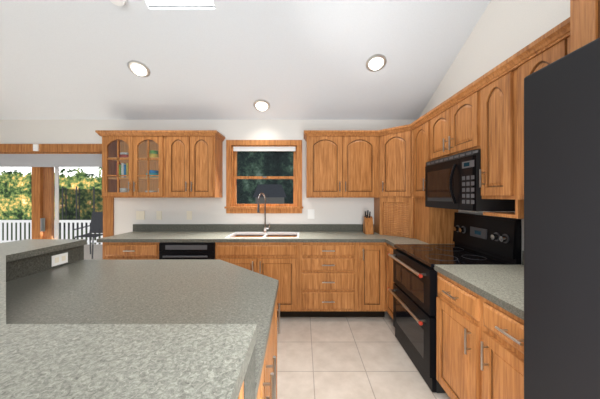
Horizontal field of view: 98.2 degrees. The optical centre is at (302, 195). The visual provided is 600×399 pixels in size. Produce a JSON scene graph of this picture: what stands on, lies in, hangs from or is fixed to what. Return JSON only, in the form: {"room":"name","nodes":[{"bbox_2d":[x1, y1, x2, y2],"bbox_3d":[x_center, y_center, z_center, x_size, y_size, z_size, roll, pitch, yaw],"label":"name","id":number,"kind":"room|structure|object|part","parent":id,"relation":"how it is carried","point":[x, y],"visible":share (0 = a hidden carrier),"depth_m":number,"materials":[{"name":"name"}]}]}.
{"room":"kitchen","nodes":[
{"label":"kitchen","id":0,"kind":"room"},
{"bbox_2d":[0,120,414,234],"bbox_3d":[-3.353,0.141,3.582,10.058,2.502,0.127,0,0,0],"label":"wall","id":1,"kind":"structure","parent":0,"point":[174,210],"depth_m":3.52,"materials":[{"name":"paint"}]},
{"bbox_2d":[0,144,113,258],"bbox_3d":[-3.556,0.344,3.561,1.996,2.090,0.168,0,0,0],"label":"sliding glass door","id":2,"kind":"structure","parent":1,"relation":"in","point":[42,160],"depth_m":3.53,"materials":[{"name":"brown wood"}]},
{"bbox_2d":[136,211,144,219],"bbox_3d":[-2.197,0.261,3.513,0.114,0.117,0.007,0,0,0],"label":"electrical outlet plate","id":3,"kind":"object","parent":1,"relation":"attached to","point":[140,215],"depth_m":3.51,"materials":[{"name":"beige plastic"}]},
{"bbox_2d":[156,211,161,219],"bbox_3d":[-1.946,0.261,3.513,0.071,0.117,0.007,0,0,0],"label":"electrical outlet plate","id":4,"kind":"object","parent":1,"relation":"attached to","point":[158,213],"depth_m":3.51,"materials":[{"name":"beige plastic"}]},
{"bbox_2d":[187,211,191,219],"bbox_3d":[-1.537,0.261,3.513,0.071,0.117,0.007,0,0,0],"label":"electrical outlet plate","id":5,"kind":"object","parent":1,"relation":"attached to","point":[189,213],"depth_m":3.51,"materials":[{"name":"beige plastic"}]},
{"bbox_2d":[159,130,222,197],"bbox_3d":[-1.409,-0.389,3.354,0.644,0.818,0.321,0,0,0],"label":"upper cabinet","id":6,"kind":"object","parent":1,"relation":"attached to","point":[162,163],"depth_m":3.19,"materials":[{"name":"brown wood"}]},
{"bbox_3d":[-2.091,-0.366,3.336,0.786,0.772,0.356,0,0,0],"label":"cab mounted glass","id":7,"kind":"part","parent":6,"relation":"part of","materials":[{"name":"brown wood"}]},
{"bbox_3d":[-1.786,-0.766,3.335,1.471,0.062,0.358,0,0,0],"label":"crown moulding mounted","id":8,"kind":"part","parent":6,"relation":"part of","materials":[{"name":"brown wood"}]},
{"bbox_2d":[224,140,302,212],"bbox_3d":[-0.523,-0.260,3.557,1.052,0.988,0.175,0,0,0],"label":"window","id":9,"kind":"structure","parent":1,"relation":"in","point":[233,147],"depth_m":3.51,"materials":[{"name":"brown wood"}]},
{"bbox_2d":[308,209,313,218],"bbox_3d":[0.109,0.244,3.513,0.091,0.127,0.007,0,0,0],"label":"electrical outlet plate","id":10,"kind":"object","parent":1,"relation":"attached to","point":[310,211],"depth_m":3.51,"materials":[{"name":"beige plastic"}]},
{"bbox_2d":[304,130,379,197],"bbox_3d":[0.523,-0.389,3.326,0.956,0.818,0.377,0,0,0],"label":"upper cabinet","id":11,"kind":"object","parent":1,"relation":"attached to","point":[339,163],"depth_m":3.19,"materials":[{"name":"brown wood"}]},
{"bbox_2d":[380,125,407,197],"bbox_3d":[1.243,-0.389,3.212,0.605,0.818,0.606,0,0,0],"label":"upper cabinet","id":12,"kind":"object","parent":1,"relation":"attached to","point":[393,141],"depth_m":3.05,"materials":[{"name":"brown wood"}]},
{"bbox_2d":[0,0,490,119],"bbox_3d":[-3.353,-2.665,-0.337,10.058,3.370,7.963,0,0,0],"label":"ceiling","id":13,"kind":"structure","parent":0,"point":[221,60],"depth_m":2.64,"materials":[{"name":"paint"}]},
{"bbox_2d":[110,0,126,5],"bbox_3d":[-1.511,-1.611,2.105,0.137,0.083,0.133,0,0,0],"label":"smoke detector","id":14,"kind":"object","parent":13,"relation":"attached to","point":[119,2],"visible":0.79,"depth_m":2.12,"materials":[{"name":"white paint"}]},
{"bbox_2d":[127,60,149,76],"bbox_3d":[-1.742,-1.347,2.763,0.211,0.103,0.196,0,0,0],"label":"recessed light","id":15,"kind":"object","parent":13,"relation":"in","point":[140,69],"visible":0.98,"depth_m":2.75,"materials":[{"name":"white glass"}]},
{"bbox_2d":[146,0,214,7],"bbox_3d":[-1.024,-1.972,1.737,0.559,0.748,0.935,0,0,0],"label":"skylight window","id":16,"kind":"structure","parent":13,"relation":"attached to","point":[182,3],"depth_m":2.21,"materials":[{"name":"white glass"}]},
{"bbox_2d":[253,99,269,111],"bbox_3d":[-0.518,-1.135,3.268,0.211,0.103,0.197,0,0,0],"label":"recessed light","id":17,"kind":"object","parent":13,"relation":"in","point":[261,106],"visible":1,"depth_m":3.25,"materials":[{"name":"white glass"}]},
{"bbox_2d":[366,54,386,71],"bbox_3d":[0.757,-1.376,2.694,0.211,0.103,0.196,0,0,0],"label":"recessed light","id":18,"kind":"object","parent":13,"relation":"in","point":[377,64],"visible":1,"depth_m":2.68,"materials":[{"name":"white glass"}]},
{"bbox_2d":[277,311,449,398],"bbox_3d":[-3.353,1.417,-0.337,10.058,0.051,7.963,0,0,0],"label":"floor","id":19,"kind":"structure","parent":0,"point":[343,358],"depth_m":2.17,"materials":[{"name":"tile"}]},
{"bbox_2d":[97,241,184,258],"bbox_3d":[-1.924,0.953,3.201,0.638,0.875,0.624,0,0,0],"label":"base cabinet","id":20,"kind":"object","parent":19,"relation":"on","point":[110,249],"depth_m":2.89,"materials":[{"name":"brown wood"}]},
{"bbox_2d":[159,242,214,258],"bbox_3d":[-1.293,0.953,3.167,0.615,0.864,0.650,0,0,0],"label":"dishwasher","id":21,"kind":"object","parent":19,"relation":"on","point":[186,250],"visible":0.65,"depth_m":2.88,"materials":[{"name":"black metal"}]},
{"bbox_2d":[213,241,300,316],"bbox_3d":[-0.511,0.953,3.201,0.938,0.875,0.624,0,0,0],"label":"base cabinet","id":22,"kind":"object","parent":19,"relation":"on","point":[278,260],"depth_m":2.89,"materials":[{"name":"brown wood"}]},
{"bbox_2d":[236,280,279,398],"bbox_3d":[-0.930,0.878,1.085,1.675,1.026,1.740,0,0,0],"label":"kitchen island","id":23,"kind":"object","parent":19,"relation":"on","point":[260,380],"depth_m":0.88,"materials":[{"name":"brown wood"}]},
{"bbox_2d":[0,239,275,398],"bbox_3d":[-1.100,0.344,1.079,1.966,0.038,1.752,0,0,0],"label":"island countertop","id":24,"kind":"structure","parent":23,"relation":"on","point":[72,326],"depth_m":0.69,"materials":[{"name":"grey stone"}]},
{"bbox_2d":[301,241,356,316],"bbox_3d":[0.279,0.953,3.201,0.643,0.875,0.624,0,0,0],"label":"base cabinet","id":25,"kind":"object","parent":19,"relation":"on","point":[330,270],"depth_m":2.89,"materials":[{"name":"brown wood"}]},
{"bbox_2d":[97,233,384,240],"bbox_3d":[-0.687,0.496,3.199,3.202,0.037,0.632,0,0,0],"label":"countertop","id":26,"kind":"structure","parent":25,"relation":"on","point":[125,236],"depth_m":2.99,"materials":[{"name":"grey stone"}]},
{"bbox_2d":[257,193,268,232],"bbox_3d":[-0.495,0.216,3.311,0.143,0.516,0.214,0,0,0],"label":"faucet","id":27,"kind":"object","parent":26,"relation":"on","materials":[{"name":"silver metal"}]},
{"bbox_2d":[229,233,300,236],"bbox_3d":[-0.470,0.576,3.203,0.848,0.204,0.478,0,0,0],"label":"sink","id":28,"kind":"object","parent":26,"relation":"in","point":[230,234],"depth_m":3.35,"materials":[{"name":"white ceramic"}]},
{"bbox_2d":[373,198,457,243],"bbox_3d":[1.246,0.249,3.042,0.600,0.457,0.903,0,0,0],"label":"appliance garage","id":29,"kind":"object","parent":26,"relation":"on","point":[402,220],"depth_m":2.92,"materials":[{"name":"brown wood"}]},
{"bbox_2d":[357,241,380,316],"bbox_3d":[0.770,0.953,3.172,0.339,0.875,0.681,0,0,0],"label":"base cabinet","id":30,"kind":"object","parent":19,"relation":"on","point":[368,252],"depth_m":2.89,"materials":[{"name":"brown wood"}]},
{"bbox_2d":[381,241,396,318],"bbox_3d":[1.202,0.953,2.744,0.685,0.875,0.327,0,0,0],"label":"base cabinet","id":31,"kind":"object","parent":19,"relation":"on","point":[387,282],"depth_m":2.86,"materials":[{"name":"brown wood"}]},
{"bbox_2d":[377,233,396,244],"bbox_3d":[1.230,0.496,3.050,0.632,0.037,0.931,0,0,0],"label":"countertop","id":32,"kind":"structure","parent":31,"relation":"on","point":[378,234],"depth_m":2.81,"materials":[{"name":"grey stone"}]},
{"bbox_2d":[388,212,520,392],"bbox_3d":[1.181,0.773,2.200,0.707,1.222,0.747,0,0,0],"label":"range","id":33,"kind":"object","parent":19,"relation":"on","point":[484,240],"visible":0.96,"depth_m":2.06,"materials":[{"name":"black metal"}]},
{"bbox_2d":[434,269,523,398],"bbox_3d":[1.232,0.953,1.359,0.624,0.875,0.914,0,0,0],"label":"base cabinet","id":34,"kind":"object","parent":19,"relation":"on","point":[480,342],"depth_m":1.39,"materials":[{"name":"brown wood"}]},
{"bbox_2d":[434,265,523,316],"bbox_3d":[1.230,0.496,1.353,0.632,0.037,0.913,0,0,0],"label":"countertop","id":35,"kind":"structure","parent":34,"relation":"on","point":[503,284],"depth_m":1.48,"materials":[{"name":"grey stone"}]},
{"bbox_2d":[524,37,599,398],"bbox_3d":[1.083,0.499,0.381,0.871,1.765,0.925,0,0,0],"label":"refrigerator","id":36,"kind":"object","parent":19,"relation":"on","point":[562,228],"visible":1,"depth_m":0.71,"materials":[{"name":"black metal"}]},
{"bbox_2d":[419,0,569,264],"bbox_3d":[1.613,-1.505,-0.403,0.127,5.793,7.830,0,0,0],"label":"wall","id":37,"kind":"structure","parent":0,"point":[502,31],"depth_m":2.07,"materials":[{"name":"paint"}]},
{"bbox_2d":[408,116,427,197],"bbox_3d":[1.357,-0.366,2.746,0.376,0.772,0.447,0,0,0],"label":"upper cabinet","id":38,"kind":"object","parent":37,"relation":"attached to","point":[418,132],"depth_m":2.78,"materials":[{"name":"brown wood"}]},
{"bbox_2d":[428,84,479,161],"bbox_3d":[1.385,-0.544,2.167,0.320,0.416,0.712,0,0,0],"label":"upper cabinet","id":39,"kind":"object","parent":37,"relation":"attached to","point":[455,129],"depth_m":2.08,"materials":[{"name":"brown wood"}]},
{"bbox_2d":[425,149,514,210],"bbox_3d":[1.338,-0.109,2.141,0.416,0.432,0.757,0,0,0],"label":"microwave","id":40,"kind":"object","parent":39,"relation":"attached to","point":[451,181],"visible":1,"depth_m":1.98,"materials":[{"name":"black metal"}]},
{"bbox_2d":[476,68,507,198],"bbox_3d":[1.385,-0.366,1.659,0.320,0.772,0.303,0,0,0],"label":"upper cabinet","id":41,"kind":"object","parent":37,"relation":"attached to","point":[484,113],"depth_m":1.66,"materials":[{"name":"brown wood"}]},
{"bbox_2d":[508,36,555,203],"bbox_3d":[1.385,-0.366,1.212,0.320,0.772,0.592,0,0,0],"label":"upper cabinet","id":42,"kind":"object","parent":37,"relation":"attached to","point":[545,55],"depth_m":1.48,"materials":[{"name":"brown wood"}]},
{"bbox_2d":[556,0,599,59],"bbox_3d":[1.233,-0.611,0.637,0.625,0.374,0.556,0,0,0],"label":"upper cabinet","id":43,"kind":"object","parent":37,"relation":"attached to","point":[582,27],"depth_m":0.89,"materials":[{"name":"brown wood"}]},
{"label":"outside","id":44,"kind":"structure","parent":0,"visible":0},
{"bbox_2d":[2,223,100,243],"bbox_3d":[-12.700,2.382,17.701,101.600,0.051,28.098,0,0,0],"label":"lawn","id":45,"kind":"structure","parent":44,"point":[29,232],"depth_m":16.79,"materials":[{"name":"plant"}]},
{"bbox_2d":[59,186,102,243],"bbox_3d":[-10.617,0.960,13.208,2.889,2.794,2.824,0,0,0],"label":"trampoline","id":46,"kind":"object","parent":45,"relation":"on","point":[65,213],"depth_m":12.14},
{"bbox_2d":[0,167,102,219],"bbox_3d":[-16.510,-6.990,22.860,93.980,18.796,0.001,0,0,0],"label":"trees","id":47,"kind":"object","parent":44,"point":[27,180],"depth_m":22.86,"materials":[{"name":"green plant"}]},
{"bbox_2d":[84,244,101,258],"bbox_3d":[-5.842,1.646,6.092,9.652,0.152,4.884,0,0,0],"label":"deck","id":48,"kind":"object","parent":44,"point":[96,253],"depth_m":7.35,"materials":[{"name":"grey wood"}]},
{"bbox_2d":[0,220,102,244],"bbox_3d":[-5.842,1.138,8.426,9.652,0.863,0.104,0,0,0],"label":"deck railing","id":49,"kind":"object","parent":48,"relation":"on","point":[18,222],"depth_m":8.41,"materials":[{"name":"white wood"}]},
{"bbox_2d":[74,212,102,258],"bbox_3d":[-5.436,0.988,6.718,0.488,1.129,0.614,0,0,0],"label":"patio chair","id":50,"kind":"object","parent":48,"relation":"on","point":[97,216],"depth_m":6.93,"materials":[{"name":"black metal"}]}
]}

